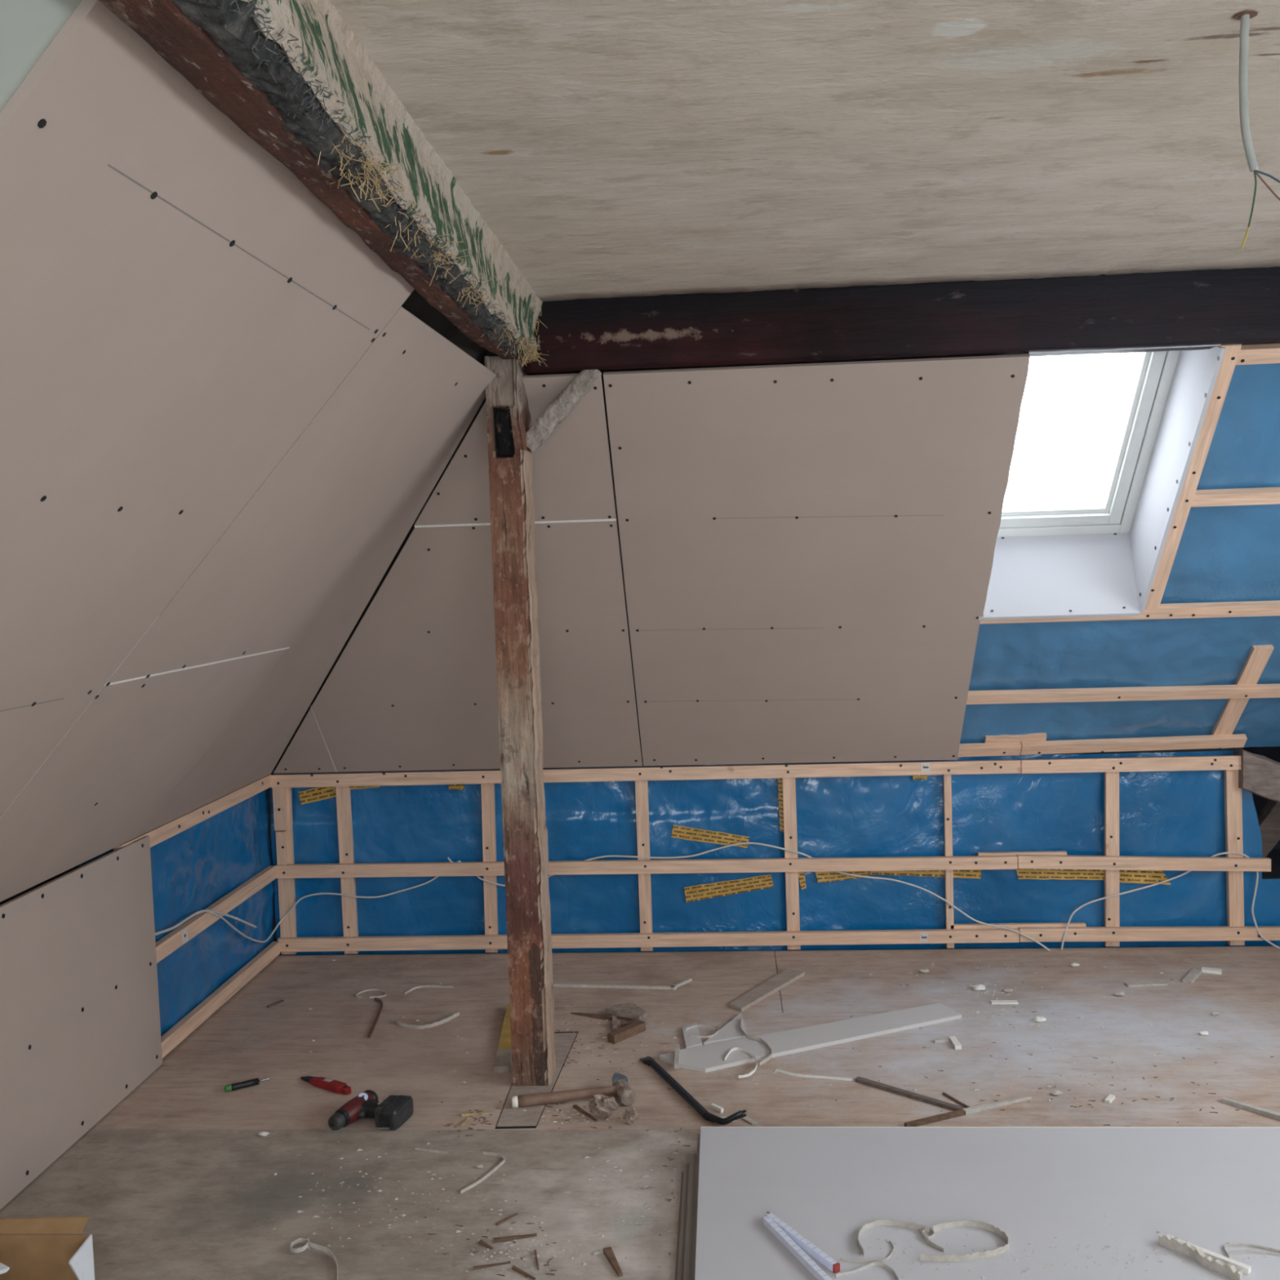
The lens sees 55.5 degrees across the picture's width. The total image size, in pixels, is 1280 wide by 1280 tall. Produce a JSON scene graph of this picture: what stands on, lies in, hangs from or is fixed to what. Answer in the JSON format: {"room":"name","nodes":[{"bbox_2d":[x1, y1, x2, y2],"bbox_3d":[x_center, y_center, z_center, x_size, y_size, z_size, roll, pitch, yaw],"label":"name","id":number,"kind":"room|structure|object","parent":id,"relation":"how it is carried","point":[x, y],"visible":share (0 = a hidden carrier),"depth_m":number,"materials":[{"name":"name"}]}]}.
{"room":"building under construction","nodes":[
{"label":"building under construction","id":0,"kind":"room"},
{"bbox_2d":[0,774,279,1209],"bbox_3d":[-1.714,1.084,1.789,0.134,0.818,6.390,-2,4,4],"label":"wall","id":1,"kind":"structure","parent":0,"point":[93,1002],"depth_m":3.55,"materials":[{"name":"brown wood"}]},
{"bbox_2d":[155,909,257,935],"bbox_3d":[-1.491,1.005,4.200,0.009,0.236,0.832,-2,4,4],"label":"cable","id":2,"kind":"object","parent":1,"relation":"attached to","point":[203,910],"visible":1,"depth_m":4.15,"materials":[{"name":"white plastic"}]},
{"bbox_2d":[0,0,496,902],"bbox_3d":[-1.109,-0.040,1.765,1.334,1.508,6.570,-2,4,4],"label":"wall","id":3,"kind":"structure","parent":0,"point":[225,417],"depth_m":2.15,"materials":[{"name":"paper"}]},
{"bbox_2d":[98,0,548,366],"bbox_3d":[-0.489,-0.676,0.934,0.204,0.230,5.063,-2,4,4],"label":"beam","id":4,"kind":"structure","parent":3,"relation":"attached to","point":[292,75],"depth_m":1.67,"materials":[{"name":"red wood"}]},
{"bbox_2d":[0,946,1279,1279],"bbox_3d":[0.774,1.446,1.911,5.400,0.122,7.120,-2,4,4],"label":"floor","id":5,"kind":"structure","parent":0,"point":[173,1182],"depth_m":3.51,"materials":[{"name":"brown wood"}]},
{"bbox_2d":[0,1216,94,1279],"bbox_3d":[-1.295,1.326,2.402,0.274,0.190,0.355,-2,4,4],"label":"cardboard box","id":6,"kind":"object","parent":5,"relation":"on","point":[22,1256],"visible":1,"depth_m":2.56,"materials":[{"name":"brown cardboard"}]},
{"bbox_2d":[224,1077,270,1092],"bbox_3d":[-1.174,1.328,3.637,0.133,0.021,0.021,-4,4,-30],"label":"screwdriver","id":7,"kind":"object","parent":5,"relation":"on","point":[247,1083],"visible":1,"depth_m":3.62,"materials":[{"name":"black plastic"}]},
{"bbox_2d":[257,1131,269,1136],"bbox_3d":[-1.026,1.348,3.318,0.031,0.011,0.018,-2,4,4],"label":"scrap","id":8,"kind":"object","parent":5,"relation":"on","point":[262,1133],"visible":1,"depth_m":3.31,"materials":[{"name":"white"}]},
{"bbox_2d":[266,1000,284,1008],"bbox_3d":[-1.297,1.295,4.327,0.008,0.006,0.070,0,4,31],"label":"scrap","id":9,"kind":"object","parent":5,"relation":"on","point":[281,1001],"visible":1,"depth_m":4.32,"materials":[{"name":"brown wood"}]},
{"bbox_2d":[289,1237,337,1279],"bbox_3d":[-0.709,1.373,2.703,0.208,0.019,0.054,2,5,43],"label":"paper strip","id":10,"kind":"object","parent":5,"relation":"on","point":[300,1240],"visible":1,"depth_m":2.74,"materials":[{"name":"white paper"}]},
{"bbox_2d":[300,1075,351,1094],"bbox_3d":[-0.941,1.320,3.622,0.212,0.022,0.036,0,4,32],"label":"knife","id":11,"kind":"object","parent":5,"relation":"on","point":[335,1086],"visible":1,"depth_m":3.60,"materials":[{"name":"red plastic"}]},
{"bbox_2d":[328,1089,413,1130],"bbox_3d":[-0.743,1.310,3.365,0.180,0.064,0.184,0,4,22],"label":"cordless drill","id":12,"kind":"object","parent":5,"relation":"on","point":[390,1113],"visible":1,"depth_m":3.35,"materials":[{"name":"black plastic"}]},
{"bbox_2d":[355,988,386,998],"bbox_3d":[-0.969,1.280,4.402,0.110,0.007,0.084,-2,4,4],"label":"paper strip","id":13,"kind":"object","parent":5,"relation":"on","point":[370,989],"visible":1,"depth_m":4.40,"materials":[{"name":"white paper"}]},
{"bbox_2d":[367,997,382,1038],"bbox_3d":[-0.905,1.292,4.168,0.034,0.008,0.363,-2,4,-9],"label":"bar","id":14,"kind":"object","parent":5,"relation":"on","point":[379,1000],"visible":1,"depth_m":4.16,"materials":[{"name":"brown metal"}]},
{"bbox_2d":[394,1011,459,1028],"bbox_3d":[-0.718,1.287,4.104,0.218,0.013,0.093,-3,4,-11],"label":"paper strip","id":15,"kind":"object","parent":5,"relation":"on","point":[454,1015],"visible":1,"depth_m":4.08,"materials":[{"name":"white paper"}]},
{"bbox_2d":[404,985,453,994],"bbox_3d":[-0.773,1.271,4.440,0.177,0.008,0.051,-3,4,-17],"label":"paper strip","id":16,"kind":"object","parent":5,"relation":"on","point":[421,986],"visible":1,"depth_m":4.45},
{"bbox_2d":[414,1147,447,1153],"bbox_3d":[-0.550,1.344,3.199,0.093,0.006,0.004,-1,4,17],"label":"paper strip","id":17,"kind":"object","parent":5,"relation":"on","point":[415,1148],"visible":1,"depth_m":3.20,"materials":[{"name":"white paper"}]},
{"bbox_2d":[459,1117,469,1126],"bbox_3d":[-0.485,1.332,3.362,0.006,0.005,0.050,-1,4,18],"label":"wood splinter","id":18,"kind":"object","parent":5,"relation":"on","point":[461,1124],"visible":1,"depth_m":3.35,"materials":[{"name":"wood"}]},
{"bbox_2d":[461,1111,488,1116],"bbox_3d":[-0.462,1.328,3.406,0.076,0.006,0.008,-2,4,-7],"label":"wood splinter","id":19,"kind":"object","parent":5,"relation":"on","point":[485,1113],"visible":1,"depth_m":3.40,"materials":[{"name":"wood"}]},
{"bbox_2d":[475,1164,483,1168],"bbox_3d":[-0.410,1.344,3.104,0.020,0.008,0.012,-2,4,4],"label":"scrap","id":20,"kind":"object","parent":5,"relation":"on","point":[480,1166],"visible":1,"depth_m":3.10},
{"bbox_2d":[460,1151,505,1193],"bbox_3d":[-0.392,1.346,3.073,0.068,0.008,0.201,-1,4,9],"label":"paper strip","id":21,"kind":"object","parent":5,"relation":"on","point":[484,1153],"visible":1,"depth_m":3.08,"materials":[{"name":"white paper"}]},
{"bbox_2d":[478,1240,493,1249],"bbox_3d":[-0.347,1.366,2.745,0.042,0.006,0.008,1,5,40],"label":"wood splinter","id":22,"kind":"object","parent":5,"relation":"on","point":[482,1242],"visible":1,"depth_m":2.75,"materials":[{"name":"brown wood"}]},
{"bbox_2d":[473,1261,510,1270],"bbox_3d":[-0.325,1.371,2.666,0.081,0.005,0.006,-3,4,-14],"label":"wood splinter","id":23,"kind":"object","parent":5,"relation":"on","point":[479,1267],"visible":1,"depth_m":2.66,"materials":[{"name":"brown wood"}]},
{"bbox_2d":[493,1004,511,1072],"bbox_3d":[-0.427,1.285,3.944,0.046,0.020,0.523,-2,4,-2],"label":"spirit level","id":24,"kind":"object","parent":5,"relation":"on","point":[502,1064],"visible":0.71,"depth_m":3.81,"materials":[{"name":"yellow metal"}]},
{"bbox_2d":[495,1213,518,1226],"bbox_3d":[-0.312,1.359,2.853,0.007,0.005,0.064,2,5,43],"label":"wood splinter","id":25,"kind":"object","parent":5,"relation":"on","point":[502,1221],"visible":1,"depth_m":2.85,"materials":[{"name":"brown wood"}]},
{"bbox_2d":[493,1233,537,1243],"bbox_3d":[-0.284,1.362,2.770,0.099,0.008,0.010,-3,4,-12],"label":"wood splinter","id":26,"kind":"object","parent":5,"relation":"on","point":[500,1239],"visible":1,"depth_m":2.77,"materials":[{"name":"brown wood"}]},
{"bbox_2d":[484,355,555,1085],"bbox_3d":[-0.348,0.250,3.572,0.121,2.127,0.127,-2,4,4],"label":"timber post","id":27,"kind":"object","parent":5,"relation":"on","point":[525,831],"visible":1,"depth_m":3.52,"materials":[{"name":"brown wood"}]},
{"bbox_2d":[525,369,603,452],"bbox_3d":[-0.226,-0.668,3.499,0.243,0.248,0.065,-2,4,4],"label":"knee brace","id":28,"kind":"object","parent":27,"relation":"attached to","point":[567,400],"visible":0.98,"depth_m":3.47,"materials":[{"name":"grey wood"}]},
{"bbox_2d":[511,1265,535,1279],"bbox_3d":[-0.252,1.370,2.632,0.069,0.006,0.007,1,5,40],"label":"wood splinter","id":29,"kind":"object","parent":5,"relation":"on","point":[513,1268],"visible":1,"depth_m":2.63,"materials":[{"name":"brown wood"}]},
{"bbox_2d":[533,1249,538,1270],"bbox_3d":[-0.228,1.367,2.680,0.005,0.005,0.073,-2,4,-10],"label":"wood splinter","id":30,"kind":"object","parent":5,"relation":"on","point":[535,1251],"visible":1,"depth_m":2.68,"materials":[{"name":"wood"}]},
{"bbox_2d":[511,1072,635,1107],"bbox_3d":[-0.191,1.296,3.446,0.336,0.045,0.137,-3,4,-17],"label":"hammer","id":31,"kind":"object","parent":5,"relation":"on","point":[620,1086],"visible":0.97,"depth_m":3.45,"materials":[{"name":"brown wood"}]},
{"bbox_2d":[573,1104,597,1121],"bbox_3d":[-0.152,1.318,3.388,0.010,0.007,0.114,-4,4,-35],"label":"wood splinter","id":32,"kind":"object","parent":5,"relation":"on","point":[576,1107],"visible":1,"depth_m":3.39,"materials":[{"name":"brown wood"}]},
{"bbox_2d":[570,1012,612,1020],"bbox_3d":[-0.166,1.269,4.116,0.155,0.014,0.020,0,4,27],"label":"scrap","id":33,"kind":"object","parent":5,"relation":"on","point":[602,1016],"visible":1,"depth_m":4.10,"materials":[{"name":"brown wood"}]},
{"bbox_2d":[593,1250,603,1254],"bbox_3d":[-0.086,1.361,2.705,0.035,0.005,0.006,-3,4,-18],"label":"wood splinter","id":34,"kind":"object","parent":5,"relation":"on","point":[596,1252],"visible":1,"depth_m":2.70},
{"bbox_2d":[588,1093,618,1118],"bbox_3d":[-0.101,1.289,3.360,0.085,0.066,0.056,-2,4,4],"label":"clay lump","id":35,"kind":"object","parent":5,"relation":"on","point":[602,1104],"visible":1,"depth_m":3.34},
{"bbox_2d":[603,1246,622,1276],"bbox_3d":[-0.057,1.360,2.657,0.018,0.012,0.098,-3,4,-19],"label":"wood splinter","id":36,"kind":"object","parent":5,"relation":"on","point":[608,1252],"visible":1,"depth_m":2.66,"materials":[{"name":"brown wood"}]},
{"bbox_2d":[612,1015,617,1031],"bbox_3d":[-0.084,1.272,4.028,0.016,0.013,0.119,-2,4,-2],"label":"scrap","id":37,"kind":"object","parent":5,"relation":"on","point":[614,1017],"visible":0.79,"depth_m":4.02,"materials":[{"name":"grey"}]},
{"bbox_2d":[553,977,691,990],"bbox_3d":[-0.068,1.249,4.409,0.508,0.010,0.100,-2,4,4],"label":"paper strip","id":38,"kind":"object","parent":5,"relation":"on","point":[675,986],"visible":0.97,"depth_m":4.39,"materials":[{"name":"white paper"}]},
{"bbox_2d":[607,1020,645,1044],"bbox_3d":[-0.043,1.269,3.936,0.030,0.028,0.145,2,5,44],"label":"scrap","id":39,"kind":"object","parent":5,"relation":"on","point":[633,1028],"visible":1,"depth_m":3.92,"materials":[{"name":"brown wood"}]},
{"bbox_2d":[605,1003,647,1019],"bbox_3d":[-0.033,1.253,4.106,0.141,0.012,0.096,2,5,42],"label":"scrap","id":40,"kind":"object","parent":5,"relation":"on","point":[632,1011],"visible":1,"depth_m":4.09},
{"bbox_2d":[620,1020,633,1027],"bbox_3d":[-0.037,1.268,4.020,0.054,0.020,0.016,-2,4,-10],"label":"scrap","id":41,"kind":"object","parent":5,"relation":"on","point":[623,1023],"visible":0.43,"depth_m":4.01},
{"bbox_2d":[622,1106,639,1124],"bbox_3d":[-0.025,1.299,3.318,0.041,0.047,0.039,-3,4,-12],"label":"clay lump","id":42,"kind":"object","parent":5,"relation":"on","point":[631,1114],"visible":1,"depth_m":3.31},
{"bbox_2d":[674,1171,684,1279],"bbox_3d":[1.060,1.344,2.339,2.000,0.012,1.250,-2,4,4],"label":"sheet","id":43,"kind":"object","parent":5,"relation":"on","point":[682,1180],"visible":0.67,"depth_m":2.77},
{"bbox_2d":[676,1163,689,1279],"bbox_3d":[1.066,1.330,2.352,2.000,0.012,1.250,-2,4,4],"label":"sheet","id":44,"kind":"object","parent":43,"relation":"on","point":[686,1174],"visible":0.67,"depth_m":2.76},
{"bbox_2d":[683,1153,696,1279],"bbox_3d":[1.081,1.316,2.376,2.000,0.012,1.250,-2,4,4],"label":"sheet","id":45,"kind":"object","parent":44,"relation":"on","point":[692,1166],"visible":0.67,"depth_m":2.76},
{"bbox_2d":[691,1133,700,1279],"bbox_3d":[1.105,1.297,2.455,2.000,0.012,1.250,-2,4,4],"label":"sheet","id":46,"kind":"object","parent":45,"relation":"on","point":[694,1250],"visible":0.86,"depth_m":2.77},
{"bbox_2d":[694,1126,1279,1279],"bbox_3d":[1.112,1.271,2.462,2.000,0.038,1.253,-2,4,4],"label":"sheet","id":47,"kind":"object","parent":46,"relation":"on","point":[1209,1188],"depth_m":2.75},
{"bbox_2d":[763,1211,839,1279],"bbox_3d":[0.347,1.286,2.575,0.056,0.017,0.286,-3,4,-22],"label":"folding rule","id":48,"kind":"object","parent":47,"relation":"on","point":[791,1239],"visible":1,"depth_m":2.56,"materials":[{"name":"plastic"}]},
{"bbox_2d":[835,1215,1268,1278],"bbox_3d":[0.851,1.279,2.537,0.886,0.003,0.297,-2,4,4],"label":"crumbs","id":49,"kind":"object","parent":47,"relation":"on","point":[1046,1264],"visible":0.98,"depth_m":2.53,"materials":[{"name":"white"}]},
{"bbox_2d":[1171,1235,1250,1274],"bbox_3d":[1.170,1.266,2.506,0.013,0.012,0.166,-5,5,-43],"label":"stick","id":50,"kind":"object","parent":47,"relation":"on","point":[1246,1268],"visible":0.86,"depth_m":2.47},
{"bbox_2d":[640,1056,746,1124],"bbox_3d":[0.126,1.285,3.498,0.088,0.042,0.552,-4,4,-29],"label":"crowbar","id":51,"kind":"object","parent":5,"relation":"on","point":[649,1061],"visible":1,"depth_m":3.42,"materials":[{"name":"paint"}]},
{"bbox_2d":[682,1022,719,1048],"bbox_3d":[0.200,1.268,3.903,0.119,0.020,0.198,-2,4,-2],"label":"plasterboard offcut","id":52,"kind":"object","parent":5,"relation":"on","point":[690,1042],"depth_m":3.89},
{"bbox_2d":[710,1102,723,1113],"bbox_3d":[0.215,1.304,3.386,0.010,0.012,0.042,-5,5,-40],"label":"scrap","id":53,"kind":"object","parent":5,"relation":"on","point":[717,1108],"visible":1,"depth_m":3.38,"materials":[{"name":"white"}]},
{"bbox_2d":[703,1013,746,1044],"bbox_3d":[0.315,1.266,3.933,0.099,0.012,0.283,0,4,30],"label":"plasterboard offcut","id":54,"kind":"object","parent":5,"relation":"on","point":[731,1030],"visible":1,"depth_m":3.91,"materials":[{"name":"white"}]},
{"bbox_2d":[718,1018,733,1026],"bbox_3d":[0.285,1.265,4.021,0.086,0.004,0.011,-5,5,-43],"label":"paper strip","id":55,"kind":"object","parent":5,"relation":"on","point":[731,1019],"visible":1,"depth_m":4.02,"materials":[{"name":"white paper"}]},
{"bbox_2d":[741,1115,758,1124],"bbox_3d":[0.299,1.310,3.315,0.017,0.004,0.055,-4,4,-34],"label":"scrap","id":56,"kind":"object","parent":5,"relation":"on","point":[746,1118],"visible":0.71,"depth_m":3.31,"materials":[{"name":"white"}]},
{"bbox_2d":[729,968,804,1011],"bbox_3d":[0.446,1.238,4.309,0.072,0.012,0.432,1,5,37],"label":"plasterboard offcut","id":57,"kind":"object","parent":5,"relation":"on","point":[787,976],"visible":1,"depth_m":4.29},
{"bbox_2d":[262,956,1274,1277],"bbox_3d":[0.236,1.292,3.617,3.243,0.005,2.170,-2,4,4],"label":"crumbs","id":58,"kind":"object","parent":5,"relation":"on","point":[985,991],"visible":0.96,"depth_m":3.33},
{"bbox_2d":[658,1002,961,1078],"bbox_3d":[0.556,1.256,3.886,1.025,0.024,0.425,-3,4,-23],"label":"plasterboard offcut","id":59,"kind":"object","parent":5,"relation":"on","point":[707,1058],"depth_m":3.84,"materials":[{"name":"white"}]},
{"bbox_2d":[674,1044,679,1068],"bbox_3d":[0.113,1.272,3.715,0.014,0.018,0.144,-2,4,3],"label":"stick","id":60,"kind":"object","parent":59,"relation":"on","point":[677,1055],"visible":1,"depth_m":3.69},
{"bbox_2d":[775,1068,853,1080],"bbox_3d":[0.511,1.285,3.583,0.232,0.006,0.022,0,4,21],"label":"paper strip","id":61,"kind":"object","parent":5,"relation":"on","point":[776,1069],"visible":1,"depth_m":3.58,"materials":[{"name":"white paper"}]},
{"bbox_2d":[855,1075,964,1111],"bbox_3d":[0.758,1.285,3.439,0.333,0.010,0.018,1,5,41],"label":"wood offcut","id":62,"kind":"object","parent":5,"relation":"on","point":[911,1095],"visible":1,"depth_m":3.43,"materials":[{"name":"brown wood"}]},
{"bbox_2d":[919,968,929,973],"bbox_3d":[1.039,1.210,4.444,0.038,0.014,0.023,-2,4,4],"label":"scrap","id":63,"kind":"object","parent":5,"relation":"on","point":[923,971],"visible":1,"depth_m":4.44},
{"bbox_2d":[904,1109,964,1126],"bbox_3d":[0.795,1.293,3.281,0.185,0.012,0.012,-3,4,-22],"label":"wood offcut","id":64,"kind":"object","parent":5,"relation":"on","point":[958,1113],"visible":0.86,"depth_m":3.28,"materials":[{"name":"brown wood"}]},
{"bbox_2d":[933,1038,949,1043],"bbox_3d":[0.946,1.256,3.810,0.046,0.008,0.012,-2,4,-3],"label":"scrap","id":65,"kind":"object","parent":5,"relation":"on","point":[940,1040],"visible":1,"depth_m":3.81,"materials":[{"name":"white"}]},
{"bbox_2d":[948,1035,961,1049],"bbox_3d":[0.982,1.254,3.786,0.020,0.012,0.076,-2,4,0],"label":"scrap","id":66,"kind":"object","parent":5,"relation":"on","point":[954,1042],"visible":1,"depth_m":3.77,"materials":[{"name":"white"}]},
{"bbox_2d":[942,1092,969,1107],"bbox_3d":[0.882,1.286,3.392,0.005,0.006,0.110,-4,4,-26],"label":"wood offcut","id":67,"kind":"object","parent":5,"relation":"on","point":[962,1104],"visible":1,"depth_m":3.39,"materials":[{"name":"wood"}]},
{"bbox_2d":[972,984,986,991],"bbox_3d":[1.185,1.215,4.247,0.046,0.020,0.029,-2,4,4],"label":"scrap","id":68,"kind":"object","parent":5,"relation":"on","point":[979,987],"visible":1,"depth_m":4.24,"materials":[{"name":"white"}]},
{"bbox_2d":[962,1096,1031,1115],"bbox_3d":[0.989,1.282,3.357,0.227,0.012,0.016,-3,4,-22],"label":"wood offcut","id":69,"kind":"object","parent":5,"relation":"on","point":[971,1110],"visible":1,"depth_m":3.34,"materials":[{"name":"beige wood"}]},
{"bbox_2d":[990,1000,1017,1004],"bbox_3d":[1.235,1.228,4.120,0.088,0.006,0.024,-2,4,4],"label":"scrap","id":70,"kind":"object","parent":5,"relation":"on","point":[993,1002],"visible":1,"depth_m":4.11,"materials":[{"name":"white"}]},
{"bbox_2d":[1003,987,1013,991],"bbox_3d":[1.280,1.217,4.223,0.031,0.013,0.020,-2,4,4],"label":"scrap","id":71,"kind":"object","parent":5,"relation":"on","point":[1006,989],"visible":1,"depth_m":4.22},
{"bbox_2d":[1033,1016,1046,1022],"bbox_3d":[1.301,1.232,3.950,0.043,0.015,0.026,-2,4,4],"label":"scrap","id":72,"kind":"object","parent":5,"relation":"on","point":[1037,1019],"visible":1,"depth_m":3.94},
{"bbox_2d":[1049,1089,1062,1095],"bbox_3d":[1.169,1.272,3.413,0.035,0.013,0.019,-2,4,4],"label":"scrap","id":73,"kind":"object","parent":5,"relation":"on","point":[1055,1092],"visible":1,"depth_m":3.41,"materials":[{"name":"white"}]},
{"bbox_2d":[1071,962,1079,966],"bbox_3d":[1.597,1.192,4.462,0.033,0.012,0.020,-2,4,-9],"label":"scrap","id":74,"kind":"object","parent":5,"relation":"on","point":[1073,964],"visible":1,"depth_m":4.46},
{"bbox_2d":[1104,1093,1115,1103],"bbox_3d":[1.304,1.273,3.371,0.014,0.008,0.044,1,5,41],"label":"scrap","id":75,"kind":"object","parent":5,"relation":"on","point":[1110,1098],"visible":1,"depth_m":3.37,"materials":[{"name":"white"}]},
{"bbox_2d":[1114,991,1124,995],"bbox_3d":[1.638,1.208,4.153,0.036,0.016,0.025,-2,4,4],"label":"scrap","id":76,"kind":"object","parent":5,"relation":"on","point":[1117,993],"visible":1,"depth_m":4.15,"materials":[{"name":"white"}]},
{"bbox_2d":[1124,980,1167,986],"bbox_3d":[1.770,1.203,4.251,0.139,0.006,0.030,-2,4,-1],"label":"scrap","id":77,"kind":"object","parent":5,"relation":"on","point":[1162,982],"visible":1,"depth_m":4.24,"materials":[{"name":"white"}]},
{"bbox_2d":[1182,968,1202,983],"bbox_3d":[1.958,1.191,4.308,0.030,0.010,0.139,1,5,38],"label":"scrap","id":78,"kind":"object","parent":5,"relation":"on","point":[1193,974],"visible":1,"depth_m":4.30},
{"bbox_2d":[1198,1031,1208,1035],"bbox_3d":[1.761,1.228,3.799,0.030,0.013,0.017,-2,4,4],"label":"scrap","id":79,"kind":"object","parent":5,"relation":"on","point":[1202,1033],"visible":1,"depth_m":3.79,"materials":[{"name":"white"}]},
{"bbox_2d":[1201,966,1222,974],"bbox_3d":[2.047,1.184,4.354,0.065,0.012,0.028,0,4,28],"label":"scrap","id":80,"kind":"object","parent":5,"relation":"on","point":[1206,970],"visible":1,"depth_m":4.35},
{"bbox_2d":[1211,1011,1219,1015],"bbox_3d":[1.873,1.216,3.957,0.027,0.011,0.018,-2,4,4],"label":"scrap","id":81,"kind":"object","parent":5,"relation":"on","point":[1215,1013],"visible":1,"depth_m":3.95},
{"bbox_2d":[1221,1097,1279,1120],"bbox_3d":[1.655,1.264,3.281,0.020,0.014,0.162,-5,5,-41],"label":"wood offcut","id":82,"kind":"object","parent":5,"relation":"on","point":[1264,1112],"visible":1,"depth_m":3.28,"materials":[{"name":"beige wood"}]},
{"bbox_2d":[267,746,1279,955],"bbox_3d":[1.000,0.695,4.954,5.130,1.020,0.575,-2,4,4],"label":"wall","id":83,"kind":"structure","parent":0,"point":[1020,843],"depth_m":4.75,"materials":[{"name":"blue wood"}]},
{"bbox_2d":[208,876,438,942],"bbox_3d":[-1.129,1.049,4.533,0.732,0.281,0.675,-2,4,4],"label":"cable","id":84,"kind":"object","parent":83,"relation":"attached to","point":[435,877],"visible":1,"depth_m":4.85,"materials":[{"name":"white plastic"}]},
{"bbox_2d":[476,842,1050,951],"bbox_3d":[0.472,1.014,4.745,2.249,0.456,0.047,-2,4,5],"label":"cable","id":85,"kind":"object","parent":83,"relation":"attached to","point":[739,843],"visible":0.9,"depth_m":4.72,"materials":[{"name":"white plastic"}]},
{"bbox_2d":[1061,851,1279,950],"bbox_3d":[2.009,1.009,4.628,0.839,0.400,0.058,-2,4,3],"label":"cable","id":86,"kind":"object","parent":83,"relation":"attached to","point":[1228,852],"visible":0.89,"depth_m":4.64,"materials":[{"name":"white plastic"}]},
{"bbox_2d":[1233,747,1279,803],"bbox_3d":[2.459,0.555,4.546,0.422,0.302,0.093,-1,4,15],"label":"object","id":87,"kind":"object","parent":83,"relation":"attached to","point":[1259,775],"visible":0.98,"depth_m":4.54,"materials":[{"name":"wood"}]},
{"bbox_2d":[1257,799,1279,857],"bbox_3d":[2.516,0.677,4.786,0.419,0.460,0.105,-1,4,20],"label":"strut","id":88,"kind":"object","parent":83,"relation":"attached to","point":[1268,816],"visible":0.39,"depth_m":4.77,"materials":[{"name":"brown wood"}]},
{"bbox_2d":[273,343,1279,773],"bbox_3d":[0.823,-0.225,4.074,5.309,1.456,1.264,-2,4,4],"label":"wall","id":89,"kind":"structure","parent":0,"point":[786,563],"depth_m":4.07,"materials":[{"name":"paper"}]},
{"bbox_2d":[524,266,1279,375],"bbox_3d":[1.530,-0.925,3.367,3.725,0.223,0.125,-2,4,4],"label":"beam","id":90,"kind":"structure","parent":89,"relation":"attached to","point":[1011,317],"depth_m":3.37,"materials":[{"name":"brown wood"}]},
{"bbox_2d":[977,344,1226,620],"bbox_3d":[1.382,-0.545,3.823,0.618,0.976,0.881,-2,4,4],"label":"window","id":91,"kind":"structure","parent":89,"relation":"in","point":[1077,559],"depth_m":4.08,"materials":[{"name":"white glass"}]},
{"bbox_2d":[329,0,1279,302],"bbox_3d":[1.343,-0.913,0.932,4.000,0.142,5.557,-2,4,4],"label":"ceiling","id":92,"kind":"structure","parent":0,"point":[611,148],"depth_m":2.13,"materials":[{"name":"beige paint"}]},
{"bbox_2d":[1233,10,1279,248],"bbox_3d":[0.898,-0.728,1.712,0.117,0.344,0.026,-2,4,4],"label":"cable","id":93,"kind":"object","parent":92,"relation":"hanging from","point":[1244,16],"visible":0.98,"depth_m":1.71,"materials":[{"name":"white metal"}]},
{"bbox_2d":[1133,352,1140,358],"bbox_3d":[2.630,-0.246,1.649,1.546,1.729,7.070,-2,4,4],"label":"wall","id":94,"kind":"structure","parent":0,"point":[1138,354],"depth_m":5.15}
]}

